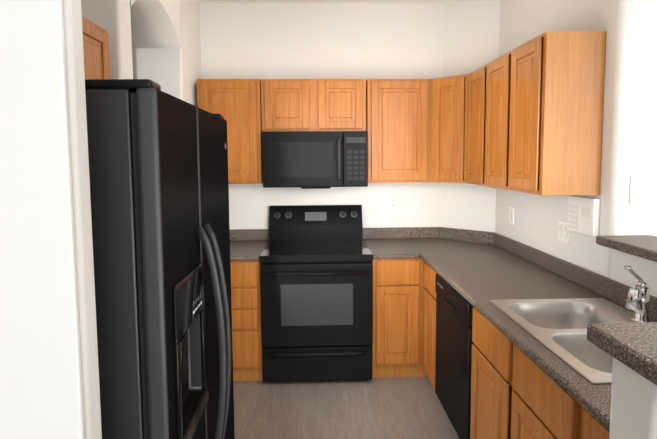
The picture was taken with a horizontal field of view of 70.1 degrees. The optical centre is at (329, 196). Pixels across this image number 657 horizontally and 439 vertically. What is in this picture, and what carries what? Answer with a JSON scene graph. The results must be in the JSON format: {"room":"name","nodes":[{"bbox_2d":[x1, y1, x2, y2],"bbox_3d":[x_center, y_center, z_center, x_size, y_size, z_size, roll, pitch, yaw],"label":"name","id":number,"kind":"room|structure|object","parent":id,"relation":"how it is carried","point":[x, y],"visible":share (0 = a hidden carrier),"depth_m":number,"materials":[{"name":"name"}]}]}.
{"room":"kitchen","nodes":[
{"label":"kitchen","id":0,"kind":"room"},
{"bbox_2d":[81,0,200,106],"bbox_3d":[-1.122,-0.063,2.951,0.305,2.765,1.569,-1,5,-2],"label":"wall","id":1,"kind":"structure","parent":0,"point":[163,36],"depth_m":3.04,"materials":[{"name":"white paint"}]},
{"bbox_2d":[132,3,443,230],"bbox_3d":[-1.110,-0.131,3.795,4.980,2.765,0.120,-1,5,-2],"label":"wall","id":2,"kind":"structure","parent":0,"point":[260,41],"depth_m":3.70,"materials":[{"name":"white paint"}]},
{"bbox_2d":[197,79,262,183],"bbox_3d":[-0.732,-0.484,3.557,0.451,0.762,0.322,-1,5,-2],"label":"upper cabinet","id":3,"kind":"object","parent":2,"relation":"attached to","point":[236,103],"visible":0.69,"depth_m":3.40,"materials":[{"name":"brown wood"}]},
{"bbox_2d":[261,79,365,131],"bbox_3d":[-0.118,-0.681,3.562,0.765,0.380,0.322,-1,5,-2],"label":"upper cabinet","id":4,"kind":"object","parent":2,"relation":"attached to","point":[313,104],"visible":0.98,"depth_m":3.41,"materials":[{"name":"brown wood"}]},
{"bbox_2d":[262,131,367,188],"bbox_3d":[-0.106,-0.278,3.544,0.756,0.412,0.419,-1,5,-2],"label":"over-the-range microwave","id":5,"kind":"object","parent":4,"relation":"attached to","point":[315,159],"visible":1,"depth_m":3.35,"materials":[{"name":"black"}]},
{"bbox_2d":[388,201,396,214],"bbox_3d":[0.516,0.090,3.805,0.072,0.116,0.008,-1,5,-2],"label":"electrical outlet","id":6,"kind":"object","parent":2,"relation":"attached to","point":[392,207],"visible":1,"depth_m":3.80,"materials":[{"name":"white plastic"}]},
{"bbox_2d":[366,79,430,182],"bbox_3d":[0.511,-0.496,3.599,0.468,0.762,0.322,-1,5,-2],"label":"upper cabinet","id":7,"kind":"object","parent":2,"relation":"attached to","point":[398,120],"visible":0.98,"depth_m":3.44,"materials":[{"name":"brown wood"}]},
{"bbox_2d":[198,0,456,3],"bbox_3d":[0.095,-1.321,0.746,7.200,0.080,6.150,-1,5,-2],"label":"ceiling","id":8,"kind":"structure","parent":0,"point":[338,1],"depth_m":3.63,"materials":[{"name":"white paint"}]},
{"bbox_2d":[233,377,458,438],"bbox_3d":[0.114,1.515,0.974,7.200,0.080,6.150,-1,5,-2],"label":"floor","id":9,"kind":"structure","parent":0,"point":[395,408],"depth_m":2.90,"materials":[{"name":"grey wood"}]},
{"bbox_2d":[85,79,234,438],"bbox_3d":[-0.738,0.578,1.461,0.873,1.722,0.830,-1,5,-2],"label":"fridge","id":10,"kind":"object","parent":9,"relation":"on","point":[158,176],"visible":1,"depth_m":1.05,"materials":[{"name":"black metal"}]},
{"bbox_2d":[230,261,262,380],"bbox_3d":[-0.703,0.842,3.500,0.453,0.868,0.612,-1,5,-2],"label":"base cabinet","id":11,"kind":"object","parent":9,"relation":"on","point":[246,318],"visible":0.33,"depth_m":3.20,"materials":[{"name":"brown wood"}]},
{"bbox_2d":[230,229,268,260],"bbox_3d":[-0.730,0.348,3.459,0.500,0.122,0.644,-1,5,-2],"label":"countertop","id":12,"kind":"structure","parent":11,"relation":"on","point":[247,244],"depth_m":3.63,"materials":[{"name":"stone"}]},
{"bbox_2d":[260,205,372,381],"bbox_3d":[-0.093,0.684,3.446,0.760,1.182,0.718,-1,5,-2],"label":"range","id":13,"kind":"object","parent":9,"relation":"on","point":[316,274],"visible":1,"depth_m":3.17,"materials":[{"name":"black metal"}]},
{"bbox_2d":[372,258,427,377],"bbox_3d":[0.588,0.829,3.545,0.600,0.868,0.612,-1,5,-2],"label":"base cabinet","id":14,"kind":"object","parent":9,"relation":"on","point":[398,295],"visible":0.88,"depth_m":3.24,"materials":[{"name":"brown wood"}]},
{"bbox_2d":[363,227,414,258],"bbox_3d":[0.434,0.337,3.499,0.300,0.122,0.644,-1,5,-2],"label":"countertop","id":15,"kind":"structure","parent":14,"relation":"on","point":[391,242],"depth_m":3.60,"materials":[{"name":"stone"}]},
{"bbox_2d":[423,262,437,390],"bbox_3d":[0.955,0.866,3.058,0.618,0.868,0.385,-1,5,-2],"label":"base cabinet","id":16,"kind":"object","parent":9,"relation":"on","point":[429,328],"visible":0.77,"depth_m":3.03,"materials":[{"name":"brown wood"}]},
{"bbox_2d":[435,274,473,438],"bbox_3d":[0.954,0.909,2.566,0.620,0.860,0.589,-1,5,-2],"label":"dishwasher","id":17,"kind":"object","parent":9,"relation":"on","point":[454,342],"visible":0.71,"depth_m":2.47,"materials":[{"name":"black metal"}]},
{"bbox_2d":[470,307,584,438],"bbox_3d":[0.998,0.965,1.817,0.618,0.868,0.900,-1,5,-2],"label":"base cabinet","id":18,"kind":"object","parent":9,"relation":"on","point":[517,392],"visible":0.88,"depth_m":1.80,"materials":[{"name":"brown wood"}]},
{"bbox_2d":[403,227,656,430],"bbox_3d":[0.956,0.419,2.432,0.668,0.122,2.821,-1,5,-2],"label":"countertop","id":19,"kind":"structure","parent":18,"relation":"on","point":[478,270],"depth_m":2.41,"materials":[{"name":"stone"}]},
{"bbox_2d":[489,298,635,383],"bbox_3d":[1.002,0.590,1.749,0.525,0.188,0.790,-1,5,-2],"label":"sink","id":20,"kind":"object","parent":19,"relation":"in","point":[558,326],"visible":0.56,"depth_m":1.93,"materials":[{"name":"silver metal"}]},
{"bbox_2d":[624,266,650,322],"bbox_3d":[1.178,0.377,1.793,0.171,0.227,0.071,-4,6,-40],"label":"faucet","id":21,"kind":"object","parent":19,"relation":"on","point":[638,300],"visible":0.96,"depth_m":1.80,"materials":[{"name":"silver metal"}]},
{"bbox_2d":[583,409,609,438],"bbox_3d":[1.020,1.014,1.217,0.618,0.868,0.299,-1,5,-2],"label":"base cabinet","id":22,"kind":"object","parent":9,"relation":"on","point":[594,427],"visible":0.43,"depth_m":1.25,"materials":[{"name":"brown wood"}]},
{"bbox_2d":[63,0,656,438],"bbox_3d":[-1.089,0.106,0.850,4.814,2.765,0.132,-1,5,-2],"label":"wall","id":23,"kind":"structure","parent":0,"point":[74,56],"depth_m":0.85,"materials":[{"name":"white paint"}]},
{"bbox_2d":[0,0,84,438],"bbox_3d":[-1.966,0.120,0.756,3.054,2.764,0.014,-1,5,-2],"label":"wall","id":24,"kind":"structure","parent":23,"relation":"attached to","point":[41,394],"depth_m":0.80,"materials":[{"name":"white paint"}]},
{"bbox_2d":[441,0,499,231],"bbox_3d":[1.082,-0.135,3.657,0.331,2.765,0.311,-1,5,-2],"label":"wall","id":25,"kind":"structure","parent":0,"point":[471,30],"depth_m":3.61,"materials":[{"name":"white paint"}]},
{"bbox_2d":[430,74,468,182],"bbox_3d":[0.997,-0.494,3.529,0.494,0.762,0.494,-1,5,-2],"label":"upper cabinet","id":26,"kind":"object","parent":25,"relation":"attached to","point":[448,129],"visible":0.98,"depth_m":3.36,"materials":[{"name":"brown wood"}]},
{"bbox_2d":[495,0,656,296],"bbox_3d":[1.361,-0.019,2.190,0.126,2.765,2.651,-1,5,-2],"label":"wall","id":27,"kind":"structure","parent":0,"point":[629,134],"depth_m":2.17,"materials":[{"name":"white paint"}]},
{"bbox_2d":[509,207,513,224],"bbox_3d":[1.258,0.131,3.237,0.011,0.116,0.072,-1,5,-2],"label":"light switch","id":28,"kind":"object","parent":27,"relation":"attached to","point":[511,215],"visible":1,"depth_m":3.23,"materials":[{"name":"white plastic"}]},
{"bbox_2d":[466,31,605,194],"bbox_3d":[1.121,-0.432,2.744,0.302,0.762,1.086,-1,5,-2],"label":"upper cabinet","id":29,"kind":"object","parent":27,"relation":"attached to","point":[535,115],"visible":1,"depth_m":2.23,"materials":[{"name":"brown wood"}]},
{"bbox_2d":[558,220,569,243],"bbox_3d":[1.281,0.190,2.560,0.011,0.116,0.116,-1,5,-2],"label":"double light switch","id":30,"kind":"object","parent":27,"relation":"attached to","point":[563,234],"visible":0.98,"depth_m":2.56,"materials":[{"name":"white plastic"}]},
{"bbox_2d":[567,195,599,236],"bbox_3d":[1.275,0.094,2.356,0.036,0.185,0.230,-1,5,-2],"label":"keypad","id":31,"kind":"object","parent":27,"relation":"attached to","point":[583,215],"visible":0.94,"depth_m":2.32,"materials":[{"name":"white plastic"}]},
{"bbox_2d":[587,235,656,385],"bbox_3d":[1.032,0.265,1.341,0.967,0.040,1.617,-1,5,-2],"label":"bar","id":32,"kind":"object","parent":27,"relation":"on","point":[632,346],"visible":1,"depth_m":0.96,"materials":[{"name":"stone"}]},
{"bbox_2d":[629,175,648,203],"bbox_3d":[1.418,-0.033,2.138,0.086,0.128,0.014,-1,5,-2],"label":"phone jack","id":33,"kind":"object","parent":27,"relation":"attached to","point":[639,190],"visible":1,"depth_m":2.14,"materials":[{"name":"white plastic"}]},
{"bbox_2d":[647,0,656,235],"bbox_3d":[1.997,-0.027,2.229,1.100,2.765,0.125,-1,5,-2],"label":"wall","id":34,"kind":"structure","parent":0,"point":[651,164],"depth_m":2.14,"materials":[{"name":"white paint"}]},
{"bbox_3d":[-1.274,0.054,1.508,0.110,2.765,1.314,-1,5,-2],"label":"wall","id":35,"kind":"structure","parent":0,"visible":0},
{"bbox_2d":[82,16,109,78],"bbox_3d":[-1.090,-0.504,1.470,0.256,0.382,1.306,-1,5,-2],"label":"upper cabinet","id":36,"kind":"object","parent":35,"relation":"attached to","point":[96,50],"visible":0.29,"depth_m":1.97,"materials":[{"name":"brown wood"}]}
]}

